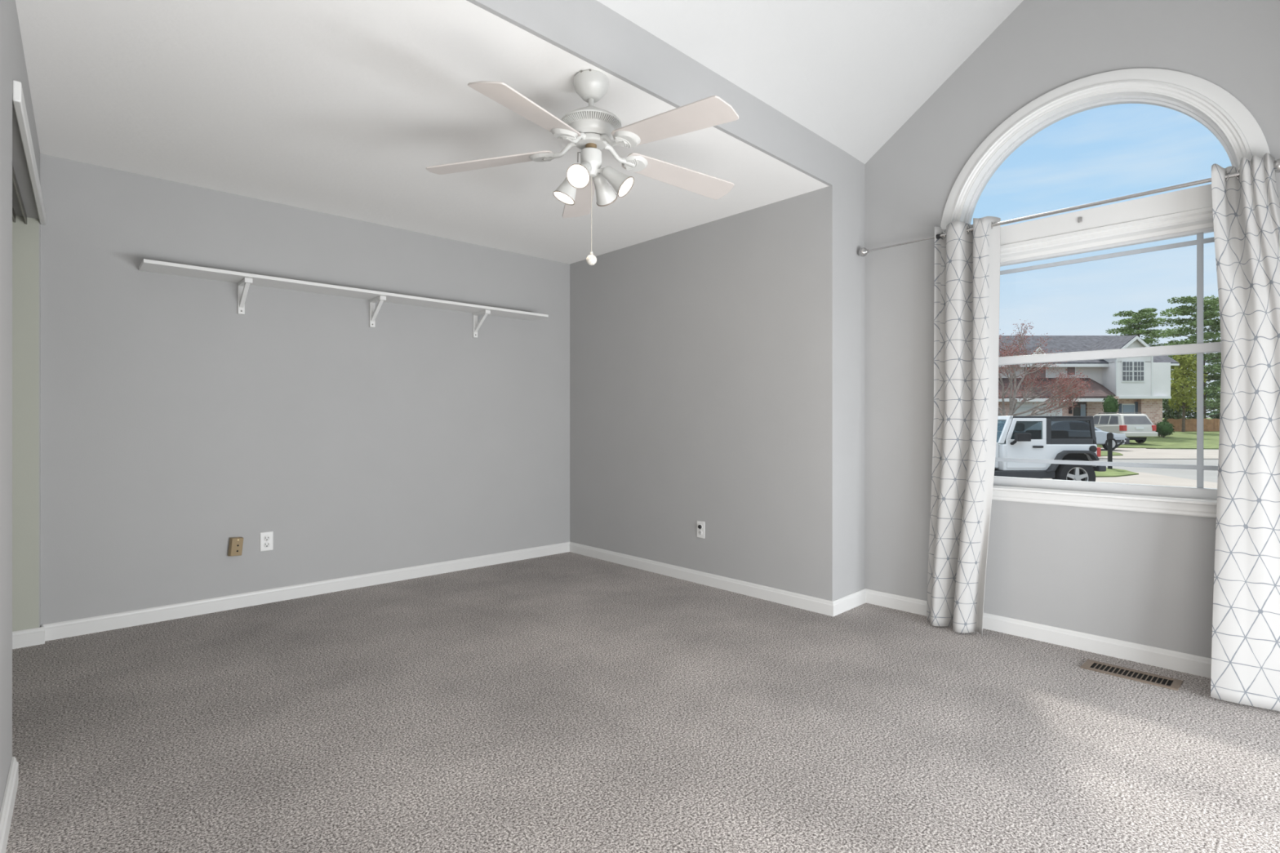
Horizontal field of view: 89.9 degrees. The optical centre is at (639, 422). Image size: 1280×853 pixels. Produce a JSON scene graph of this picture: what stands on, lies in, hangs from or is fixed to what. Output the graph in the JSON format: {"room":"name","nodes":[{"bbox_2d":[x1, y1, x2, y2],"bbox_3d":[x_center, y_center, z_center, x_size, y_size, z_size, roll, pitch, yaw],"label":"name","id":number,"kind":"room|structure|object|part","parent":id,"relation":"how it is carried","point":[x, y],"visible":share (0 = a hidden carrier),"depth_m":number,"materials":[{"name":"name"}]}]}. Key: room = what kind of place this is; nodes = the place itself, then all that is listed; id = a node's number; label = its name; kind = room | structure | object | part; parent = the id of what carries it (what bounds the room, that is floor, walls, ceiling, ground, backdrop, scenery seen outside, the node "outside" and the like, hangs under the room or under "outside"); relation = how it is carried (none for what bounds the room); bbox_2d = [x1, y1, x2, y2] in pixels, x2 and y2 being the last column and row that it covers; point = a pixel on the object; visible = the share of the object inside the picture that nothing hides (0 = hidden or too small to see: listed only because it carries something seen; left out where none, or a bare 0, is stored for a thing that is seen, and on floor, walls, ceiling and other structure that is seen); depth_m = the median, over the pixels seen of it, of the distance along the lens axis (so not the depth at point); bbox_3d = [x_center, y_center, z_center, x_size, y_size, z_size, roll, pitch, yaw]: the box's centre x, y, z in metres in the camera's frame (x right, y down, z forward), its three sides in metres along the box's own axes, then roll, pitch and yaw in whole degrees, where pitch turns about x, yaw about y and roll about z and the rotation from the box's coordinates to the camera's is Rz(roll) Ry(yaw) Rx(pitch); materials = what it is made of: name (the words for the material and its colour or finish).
{"room":"empty bedroom","nodes":[
{"label":"empty bedroom","id":0,"kind":"room"},
{"bbox_2d":[0,0,39,810],"bbox_3d":[-1.181,-0.705,1.024,0.110,3.600,5.715,0,0,-41],"label":"wall","id":1,"kind":"structure","parent":0,"point":[12,60],"depth_m":1.84,"materials":[{"name":"grey paint"}]},
{"bbox_2d":[0,756,18,852],"bbox_3d":[-0.612,1.054,0.465,0.014,0.082,3.918,0,0,-41],"label":"baseboard","id":2,"kind":"structure","parent":1,"relation":"attached to","point":[10,793],"depth_m":1.74,"materials":[{"name":"white paint"}]},
{"bbox_2d":[12,80,45,225],"bbox_3d":[-2.473,-1.008,2.543,0.111,0.077,1.627,0,0,-41],"label":"trim","id":3,"kind":"structure","parent":1,"relation":"attached to","point":[18,98],"depth_m":2.39,"materials":[{"name":"white paint"}]},
{"bbox_2d":[12,215,39,631],"bbox_3d":[-2.612,-0.150,2.096,0.934,2.490,2.148,0,0,-43],"label":"wall","id":4,"kind":"structure","parent":0,"point":[25,237],"depth_m":3.13,"materials":[{"name":"grey paint"}]},
{"bbox_2d":[40,153,569,626],"bbox_3d":[-2.145,-0.150,4.081,4.322,2.490,0.120,0,0,-43],"label":"wall","id":5,"kind":"structure","parent":0,"point":[176,424],"depth_m":3.89,"materials":[{"name":"grey paint"}]},
{"bbox_2d":[227,537,243,555],"bbox_3d":[-2.369,0.729,3.757,0.032,0.112,0.078,0,0,34],"label":"box","id":6,"kind":"object","parent":5,"relation":"attached to","point":[235,547],"visible":1,"depth_m":3.74,"materials":[{"name":"beige plastic"}]},
{"bbox_2d":[260,531,273,551],"bbox_3d":[-2.262,0.721,3.883,0.070,0.114,0.009,0,0,-43],"label":"electrical outlet","id":7,"kind":"object","parent":5,"relation":"attached to","point":[266,538],"visible":1,"depth_m":3.88,"materials":[{"name":"white plastic"}]},
{"bbox_2d":[263,542,270,547],"bbox_3d":[-2.261,0.741,3.881,0.033,0.033,0.003,0,0,-43],"label":"socket","id":8,"kind":"object","parent":7,"relation":"attached to","point":[266,544],"depth_m":3.88,"materials":[{"name":"grey plastic"}]},
{"bbox_2d":[263,535,270,541],"bbox_3d":[-2.261,0.702,3.881,0.033,0.033,0.003,0,0,-43],"label":"socket","id":9,"kind":"object","parent":7,"relation":"attached to","point":[266,538],"depth_m":3.88,"materials":[{"name":"grey plastic"}]},
{"bbox_2d":[12,542,569,648],"bbox_3d":[-1.815,1.054,4.264,3.390,0.082,0.061,0,0,-43],"label":"baseboard","id":10,"kind":"structure","parent":5,"relation":"attached to","point":[53,631],"depth_m":3.83,"materials":[{"name":"white paint"}]},
{"bbox_2d":[138,258,548,337],"bbox_3d":[-1.715,-0.741,4.236,2.511,0.202,0.236,0,0,-43],"label":"wall shelf","id":11,"kind":"object","parent":5,"relation":"attached to","point":[243,280],"visible":1,"depth_m":3.99,"materials":[{"name":"white laminate"}]},
{"bbox_2d":[15,0,828,263],"bbox_3d":[-1.089,-1.395,3.370,4.900,0.100,2.783,0,0,-43],"label":"ceiling","id":12,"kind":"structure","parent":0,"point":[340,108],"depth_m":2.80,"materials":[{"name":"white paint"}]},
{"bbox_2d":[426,69,738,265],"bbox_3d":[-0.157,-0.979,2.480,1.271,0.732,1.240,0,0,-43],"label":"ceiling fan","id":13,"kind":"object","parent":12,"relation":"hanging from","point":[591,129],"visible":1,"depth_m":2.44,"materials":[{"name":"white metal"}]},
{"bbox_3d":[-0.593,-1.034,2.551,0.511,0.071,0.136,0,0,7],"label":"fan blade","id":14,"kind":"part","parent":13,"relation":"part of","materials":[{"name":"white laminate"}]},
{"bbox_3d":[-0.362,-1.034,2.134,0.136,0.071,0.511,0,0,25],"label":"fan blade","id":15,"kind":"part","parent":13,"relation":"part of","materials":[{"name":"white laminate"}]},
{"bbox_3d":[-0.286,-0.903,2.478,0.062,0.075,0.064,0,0,-43],"label":"bulb","id":16,"kind":"part","parent":13,"relation":"part of","materials":[{"name":"white glass"}]},
{"bbox_3d":[-0.268,-1.034,2.900,0.136,0.071,0.511,0,0,-11],"label":"fan blade","id":17,"kind":"part","parent":13,"relation":"part of","materials":[{"name":"white laminate"}]},
{"bbox_3d":[-0.218,-0.929,2.391,0.073,0.072,0.064,0,0,-43],"label":"bulb","id":18,"kind":"part","parent":13,"relation":"part of","materials":[{"name":"white glass"}]},
{"bbox_3d":[-0.191,-1.076,2.502,0.108,0.026,0.108,0,0,-43],"label":"mounting plate","id":19,"kind":"part","parent":13,"relation":"part of","materials":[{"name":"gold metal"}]},
{"bbox_3d":[-0.189,-0.810,2.498,0.004,0.306,0.004,0,0,17],"label":"pull chain","id":20,"kind":"part","parent":13,"relation":"part of","materials":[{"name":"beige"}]},
{"bbox_3d":[-0.075,-0.929,2.478,0.065,0.073,0.072,0,0,-43],"label":"bulb","id":21,"kind":"part","parent":13,"relation":"part of","materials":[{"name":"white glass"}]},
{"bbox_3d":[0.106,-1.034,2.225,0.511,0.071,0.136,0,0,43],"label":"fan blade","id":22,"kind":"part","parent":13,"relation":"part of","materials":[{"name":"white laminate"}]},
{"bbox_3d":[0.164,-1.034,2.698,0.511,0.071,0.136,0,0,-29],"label":"fan blade","id":23,"kind":"part","parent":13,"relation":"part of","materials":[{"name":"white laminate"}]},
{"bbox_2d":[5,551,1279,852],"bbox_3d":[0.076,1.155,2.120,4.800,0.120,6.200,0,0,-43],"label":"floor","id":24,"kind":"structure","parent":0,"point":[569,702],"depth_m":2.27,"materials":[{"name":"carpet"}]},
{"bbox_2d":[1080,659,1182,690],"bbox_3d":[2.128,1.092,2.780,0.136,0.006,0.336,0,0,-43],"label":"floor vent","id":25,"kind":"object","parent":24,"relation":"in","point":[1097,666],"visible":1,"depth_m":2.77,"materials":[{"name":"brown metal"}]},
{"bbox_2d":[466,0,864,600],"bbox_3d":[-0.279,-0.250,2.367,4.723,2.690,0.120,0,0,-45],"label":"wall","id":26,"kind":"structure","parent":0,"point":[590,31],"depth_m":3.35,"materials":[{"name":"grey paint"}]},
{"bbox_2d":[832,588,866,616],"bbox_3d":[1.231,1.054,3.760,0.410,0.082,0.014,0,0,-45],"label":"baseboard","id":27,"kind":"structure","parent":26,"relation":"attached to","point":[843,604],"depth_m":3.75,"materials":[{"name":"white paint"}]},
{"bbox_2d":[569,185,832,600],"bbox_3d":[0.258,-0.150,4.628,0.140,2.490,2.593,0,0,-43],"label":"wall","id":28,"kind":"structure","parent":0,"point":[701,356],"depth_m":4.28,"materials":[{"name":"grey paint"}]},
{"bbox_2d":[697,520,704,538],"bbox_3d":[0.408,0.728,4.349,0.020,0.114,0.070,0,0,-43],"label":"electrical outlet","id":29,"kind":"object","parent":28,"relation":"attached to","point":[700,525],"visible":1,"depth_m":4.34,"materials":[{"name":"white plastic"}]},
{"bbox_2d":[569,542,833,616],"bbox_3d":[0.247,1.054,4.526,0.014,0.082,2.487,0,0,-43],"label":"baseboard","id":30,"kind":"structure","parent":28,"relation":"attached to","point":[806,602],"depth_m":4.25,"materials":[{"name":"white paint"}]},
{"bbox_2d":[596,0,1023,164],"bbox_3d":[0.512,-1.955,1.591,4.818,0.900,2.433,0,0,-43],"label":"ceiling","id":31,"kind":"structure","parent":0,"point":[851,73],"depth_m":3.11,"materials":[{"name":"white paint"}]},
{"bbox_2d":[864,0,1279,658],"bbox_3d":[2.180,-0.630,3.144,0.140,3.450,2.400,0,0,-43],"label":"wall","id":32,"kind":"structure","parent":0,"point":[1143,578],"depth_m":3.27,"materials":[{"name":"grey paint"}]},
{"bbox_2d":[865,588,1211,678],"bbox_3d":[2.124,1.054,3.091,0.014,0.082,2.222,0,0,-43],"label":"baseboard","id":33,"kind":"structure","parent":32,"relation":"attached to","point":[1193,664],"depth_m":3.09,"materials":[{"name":"white paint"}]},
{"bbox_2d":[857,158,1279,257],"bbox_3d":[1.952,-1.015,3.198,0.118,0.053,1.811,0,0,-43],"label":"curtain rod","id":34,"kind":"object","parent":32,"relation":"attached to","point":[863,251],"visible":0.79,"depth_m":2.98,"materials":[{"name":"silver metal"}]},
{"bbox_2d":[926,216,1000,635],"bbox_3d":[1.680,0.005,3.380,0.175,2.156,0.357,0,0,-43],"label":"window curtain","id":35,"kind":"object","parent":34,"relation":"hanging from","point":[966,296],"visible":1,"depth_m":3.38,"materials":[{"name":"fabric"}]},
{"bbox_2d":[1210,152,1279,711],"bbox_3d":[2.450,0.010,2.485,0.240,2.146,0.357,0,0,-43],"label":"window curtain","id":36,"kind":"object","parent":34,"relation":"hanging from","point":[1245,669],"visible":1,"depth_m":2.51,"materials":[{"name":"fabric"}]},
{"bbox_2d":[940,67,1270,518],"bbox_3d":[2.146,-0.624,3.111,0.145,2.062,1.380,0,0,-43],"label":"window","id":37,"kind":"structure","parent":32,"relation":"attached to","point":[1186,212],"depth_m":3.00,"materials":[{"name":"white paint"}]},
{"bbox_3d":[2.124,-0.978,3.091,0.007,0.025,0.016,0,0,-43],"label":"catch plate","id":38,"kind":"part","parent":37,"relation":"part of","materials":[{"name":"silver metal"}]},
{"bbox_3d":[2.179,-0.605,3.142,0.045,1.910,1.136,0,0,-43],"label":"sash frame","id":39,"kind":"part","parent":37,"relation":"part of","materials":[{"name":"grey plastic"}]},
{"bbox_3d":[2.120,-0.657,3.087,0.026,1.994,1.325,0,0,-43],"label":"casing","id":40,"kind":"part","parent":37,"relation":"part of","materials":[{"name":"white paint"}]},
{"bbox_3d":[2.180,-0.259,3.144,0.050,1.223,1.120,0,0,-43],"label":"sash rail","id":41,"kind":"part","parent":37,"relation":"part of","materials":[{"name":"plastic"}]},
{"label":"outside","id":42,"kind":"structure","parent":0,"visible":0},
{"bbox_2d":[1043,471,1217,488],"bbox_3d":[18.000,1.576,14.885,32.000,0.164,9.769,0,0,0],"label":"sidewalk","id":43,"kind":"structure","parent":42,"point":[1145,478],"depth_m":16.89,"materials":[{"name":"concrete"}]},
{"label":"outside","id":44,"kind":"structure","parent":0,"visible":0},
{"bbox_2d":[1097,447,1218,459],"bbox_3d":[25.769,1.224,35.441,10.800,0.510,24.253,0,0,28],"label":"road","id":45,"kind":"structure","parent":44,"point":[1128,453],"depth_m":28.11,"materials":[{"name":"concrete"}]},
{"bbox_2d":[1094,426,1129,449],"bbox_3d":[21.379,0.632,31.885,4.642,1.440,1.830,0,0,0],"label":"car","id":46,"kind":"object","parent":45,"relation":"on","point":[1101,436],"visible":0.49,"depth_m":31.00,"materials":[{"name":"silver metal"}]},
{"bbox_2d":[1093,412,1157,443],"bbox_3d":[28.069,0.311,38.230,1.900,1.772,4.740,0,0,0],"label":"car","id":47,"kind":"object","parent":45,"relation":"on","point":[1136,427],"visible":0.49,"depth_m":36.29,"materials":[{"name":"beige paint"}]},
{"bbox_2d":[1119,425,1126,431],"bbox_3d":[27.243,0.317,36.125,0.212,0.320,0.310,0,0,0],"label":"tail light","id":48,"kind":"object","parent":47,"relation":"attached to","point":[1122,428],"depth_m":36.01,"materials":[{"name":"red plastic"}]},
{"bbox_3d":[28.069,0.332,35.982,0.440,0.130,0.035,0,0,0],"label":"licence plate","id":49,"kind":"part","parent":47,"relation":"part of","materials":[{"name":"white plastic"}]},
{"bbox_2d":[1151,425,1155,431],"bbox_3d":[28.895,0.317,36.125,0.212,0.320,0.310,0,0,0],"label":"tail light","id":50,"kind":"object","parent":47,"relation":"attached to","point":[1153,427],"depth_m":35.97,"materials":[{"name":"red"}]},
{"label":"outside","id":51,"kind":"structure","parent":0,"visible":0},
{"bbox_2d":[1100,450,1123,456],"bbox_3d":[20.492,1.387,28.149,1.131,0.097,4.935,0,0,35],"label":"grass","id":52,"kind":"structure","parent":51,"point":[1103,453],"depth_m":27.62,"materials":[{"name":"green plant"}]},
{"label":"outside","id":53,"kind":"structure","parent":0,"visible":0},
{"bbox_2d":[1097,417,1219,448],"bbox_3d":[25.653,0.345,75.418,120.876,2.054,104.508,0,0,-43],"label":"lawn","id":54,"kind":"structure","parent":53,"point":[1187,439],"depth_m":38.24,"materials":[{"name":"green plant"}]},
{"bbox_2d":[997,334,1179,435],"bbox_3d":[28.628,-2.748,48.460,19.621,8.065,12.480,0,0,0],"label":"house","id":55,"kind":"structure","parent":54,"relation":"on","point":[1140,384],"depth_m":44.74,"materials":[{"name":"white"}]},
{"bbox_3d":[28.252,-3.599,45.860,1.520,1.028,0.080,0,0,0],"label":"pane","id":56,"kind":"part","parent":55,"relation":"part of","materials":[{"name":"grey glass"}]},
{"bbox_3d":[27.929,-4.873,44.875,1.311,0.874,0.150,0,0,0],"label":"dormer trim","id":57,"kind":"part","parent":55,"relation":"part of","materials":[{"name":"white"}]},
{"bbox_3d":[30.844,-3.777,45.860,0.536,0.760,0.080,0,0,0],"label":"pane","id":58,"kind":"part","parent":55,"relation":"part of","materials":[{"name":"grey glass"}]},
{"bbox_3d":[30.310,-0.172,44.175,0.904,2.409,0.150,0,0,0],"label":"door","id":59,"kind":"part","parent":55,"relation":"part of","materials":[{"name":"grey"}]},
{"bbox_2d":[1080,404,1085,416],"bbox_3d":[30.476,-0.322,44.105,0.344,1.848,0.090,0,0,0],"label":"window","id":60,"kind":"structure","parent":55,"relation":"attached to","point":[1082,410],"depth_m":44.06,"materials":[{"name":"grey glass"}]},
{"bbox_2d":[1118,404,1121,413],"bbox_3d":[33.942,-0.354,45.350,0.265,1.945,0.100,0,0,0],"label":"shutter","id":61,"kind":"object","parent":55,"relation":"hanging from","point":[1120,406],"depth_m":45.29,"materials":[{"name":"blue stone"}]},
{"bbox_3d":[33.822,-3.554,44.460,0.646,1.300,0.080,0,0,0],"label":"pane","id":62,"kind":"part","parent":55,"relation":"part of","materials":[{"name":"grey glass"}]},
{"bbox_3d":[34.576,-0.309,45.360,0.796,1.857,0.080,0,0,0],"label":"pane","id":63,"kind":"part","parent":55,"relation":"part of","materials":[{"name":"grey glass"}]},
{"bbox_2d":[1134,401,1137,413],"bbox_3d":[35.223,-0.420,45.350,0.354,2.077,0.100,0,0,0],"label":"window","id":64,"kind":"structure","parent":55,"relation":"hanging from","point":[1135,402],"depth_m":45.29,"materials":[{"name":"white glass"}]},
{"bbox_3d":[34.606,-3.554,44.460,0.646,1.300,0.080,0,0,0],"label":"pane","id":65,"kind":"part","parent":55,"relation":"part of","materials":[{"name":"grey glass"}]},
{"bbox_2d":[1101,395,1119,413],"bbox_3d":[30.263,-0.336,41.203,1.044,3.017,1.036,0,0,0],"label":"evergreen shrub","id":66,"kind":"object","parent":54,"relation":"on","point":[1111,404],"visible":0.48,"depth_m":40.96,"materials":[{"name":"green plant"}]},
{"bbox_2d":[1106,307,1176,371],"bbox_3d":[60.948,-6.559,77.559,10.738,14.550,10.536,0,0,0],"label":"pine tree","id":67,"kind":"object","parent":54,"relation":"on","point":[1144,324],"visible":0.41,"depth_m":77.12,"materials":[{"name":"green plant"}]},
{"bbox_2d":[1154,420,1174,437],"bbox_3d":[35.123,0.473,42.990,1.229,1.282,1.162,0,0,0],"label":"round bush","id":68,"kind":"object","parent":54,"relation":"on","point":[1163,428],"visible":0.94,"depth_m":42.72,"materials":[{"name":"green plant"}]},
{"bbox_2d":[1143,294,1221,418],"bbox_3d":[53.798,-5.811,61.127,13.861,13.058,12.111,0,0,0],"label":"pine tree","id":69,"kind":"object","parent":54,"relation":"on","point":[1210,312],"visible":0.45,"depth_m":61.55,"materials":[{"name":"green plant"}]},
{"bbox_2d":[1162,385,1206,422],"bbox_3d":[47.543,-0.947,56.450,3.443,4.693,3.484,0,0,0],"label":"leafy tree","id":70,"kind":"object","parent":54,"relation":"on","point":[1168,413],"visible":0.23,"depth_m":56.00,"materials":[{"name":"green plant"}]},
{"bbox_2d":[1168,353,1207,431],"bbox_3d":[43.271,-2.587,51.143,2.715,7.188,2.977,0,0,0],"label":"leafy tree","id":71,"kind":"object","parent":54,"relation":"on","point":[1181,371],"visible":0.8,"depth_m":50.72,"materials":[{"name":"green plant"}]},
{"bbox_2d":[1166,418,1219,431],"bbox_3d":[49.209,0.200,52.029,12.784,1.040,0.085,0,0,0],"label":"wooden fence","id":72,"kind":"object","parent":54,"relation":"on","point":[1212,424],"visible":0.32,"depth_m":51.98,"materials":[{"name":"brown wood"}]},
{"bbox_2d":[1206,357,1221,418],"bbox_3d":[64.543,-3.499,70.173,6.026,9.280,5.467,0,0,0],"label":"pine tree","id":73,"kind":"object","parent":54,"relation":"on","point":[1210,414],"visible":0.09,"depth_m":70.24,"materials":[{"name":"green plant"}]},
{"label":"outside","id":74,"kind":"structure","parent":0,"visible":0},
{"bbox_2d":[1094,467,1138,477],"bbox_3d":[13.483,1.494,19.230,2.447,0.088,4.228,0,0,19],"label":"verge","id":75,"kind":"structure","parent":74,"point":[1109,472],"depth_m":18.69,"materials":[{"name":"green plant"}]},
{"bbox_2d":[1106,432,1124,468],"bbox_3d":[14.922,0.936,20.101,0.452,1.245,0.480,0,0,36],"label":"mailbox","id":76,"kind":"object","parent":75,"relation":"on","point":[1109,435],"visible":0.87,"depth_m":20.13,"materials":[{"name":"black plastic"}]},
{"bbox_3d":[14.820,1.019,20.200,0.120,1.080,0.120,0,0,36],"label":"post","id":77,"kind":"part","parent":76,"relation":"part of","materials":[{"name":"black plastic"}]},
{"bbox_3d":[14.949,0.737,20.081,0.385,0.384,0.060,0,0,36],"label":"support arm","id":78,"kind":"part","parent":76,"relation":"part of","materials":[{"name":"black plastic"}]},
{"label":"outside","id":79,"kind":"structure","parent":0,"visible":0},
{"bbox_2d":[1097,417,1218,482],"bbox_3d":[25.088,0.592,71.952,162.517,2.774,157.015,0,0,-43],"label":"street","id":80,"kind":"structure","parent":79,"point":[1211,476],"depth_m":20.82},
{"bbox_2d":[997,319,1093,423],"bbox_3d":[16.842,-1.510,28.998,7.198,6.069,4.029,0,0,0],"label":"tree","id":81,"kind":"object","parent":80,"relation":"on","point":[1068,391],"visible":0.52,"depth_m":28.72,"materials":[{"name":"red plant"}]},
{"bbox_2d":[994,415,1106,481],"bbox_3d":[8.123,0.728,14.560,3.640,1.740,2.200,0,0,0],"label":"car","id":82,"kind":"object","parent":80,"relation":"on","point":[1038,437],"visible":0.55,"depth_m":13.72,"materials":[{"name":"white paint"}]},
{"bbox_3d":[8.270,0.443,15.315,0.845,1.070,0.050,0,0,0],"label":"door","id":83,"kind":"part","parent":82,"relation":"part of","materials":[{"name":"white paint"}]},
{"bbox_3d":[8.413,0.333,14.930,0.220,0.630,0.420,0,0,0],"label":"seat","id":84,"kind":"part","parent":82,"relation":"part of","materials":[{"name":"grey metal"}]},
{"bbox_3d":[7.873,0.153,14.520,0.295,0.590,1.520,0,0,0],"label":"windshield frame","id":85,"kind":"part","parent":82,"relation":"part of","materials":[{"name":"white paint"}]},
{"bbox_3d":[8.413,0.333,14.190,0.220,0.630,0.420,0,0,0],"label":"seat","id":86,"kind":"part","parent":82,"relation":"part of","materials":[{"name":"grey"}]},
{"bbox_2d":[1009,433,1031,444],"bbox_3d":[8.067,0.354,13.580,0.312,0.251,0.240,0,0,0],"label":"mirror","id":87,"kind":"object","parent":82,"relation":"attached to","point":[1020,438],"depth_m":13.46,"materials":[{"name":"black plastic"}]},
{"bbox_3d":[8.270,0.443,13.725,0.845,1.070,0.050,0,0,0],"label":"door","id":88,"kind":"part","parent":82,"relation":"part of","materials":[{"name":"white paint"}]},
{"bbox_3d":[9.198,0.413,14.510,0.250,0.470,1.220,0,0,0],"label":"seat","id":89,"kind":"part","parent":82,"relation":"part of","materials":[{"name":"grey"}]},
{"bbox_3d":[8.503,0.520,13.682,0.220,0.045,0.035,0,0,0],"label":"door handle","id":90,"kind":"part","parent":82,"relation":"part of","materials":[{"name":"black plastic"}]},
{"bbox_2d":[1097,447,1100,457],"bbox_3d":[9.840,0.638,13.795,0.085,0.200,0.130,0,0,0],"label":"tail light","id":91,"kind":"object","parent":82,"relation":"attached to","point":[1098,448],"depth_m":13.73,"materials":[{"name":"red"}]}
]}

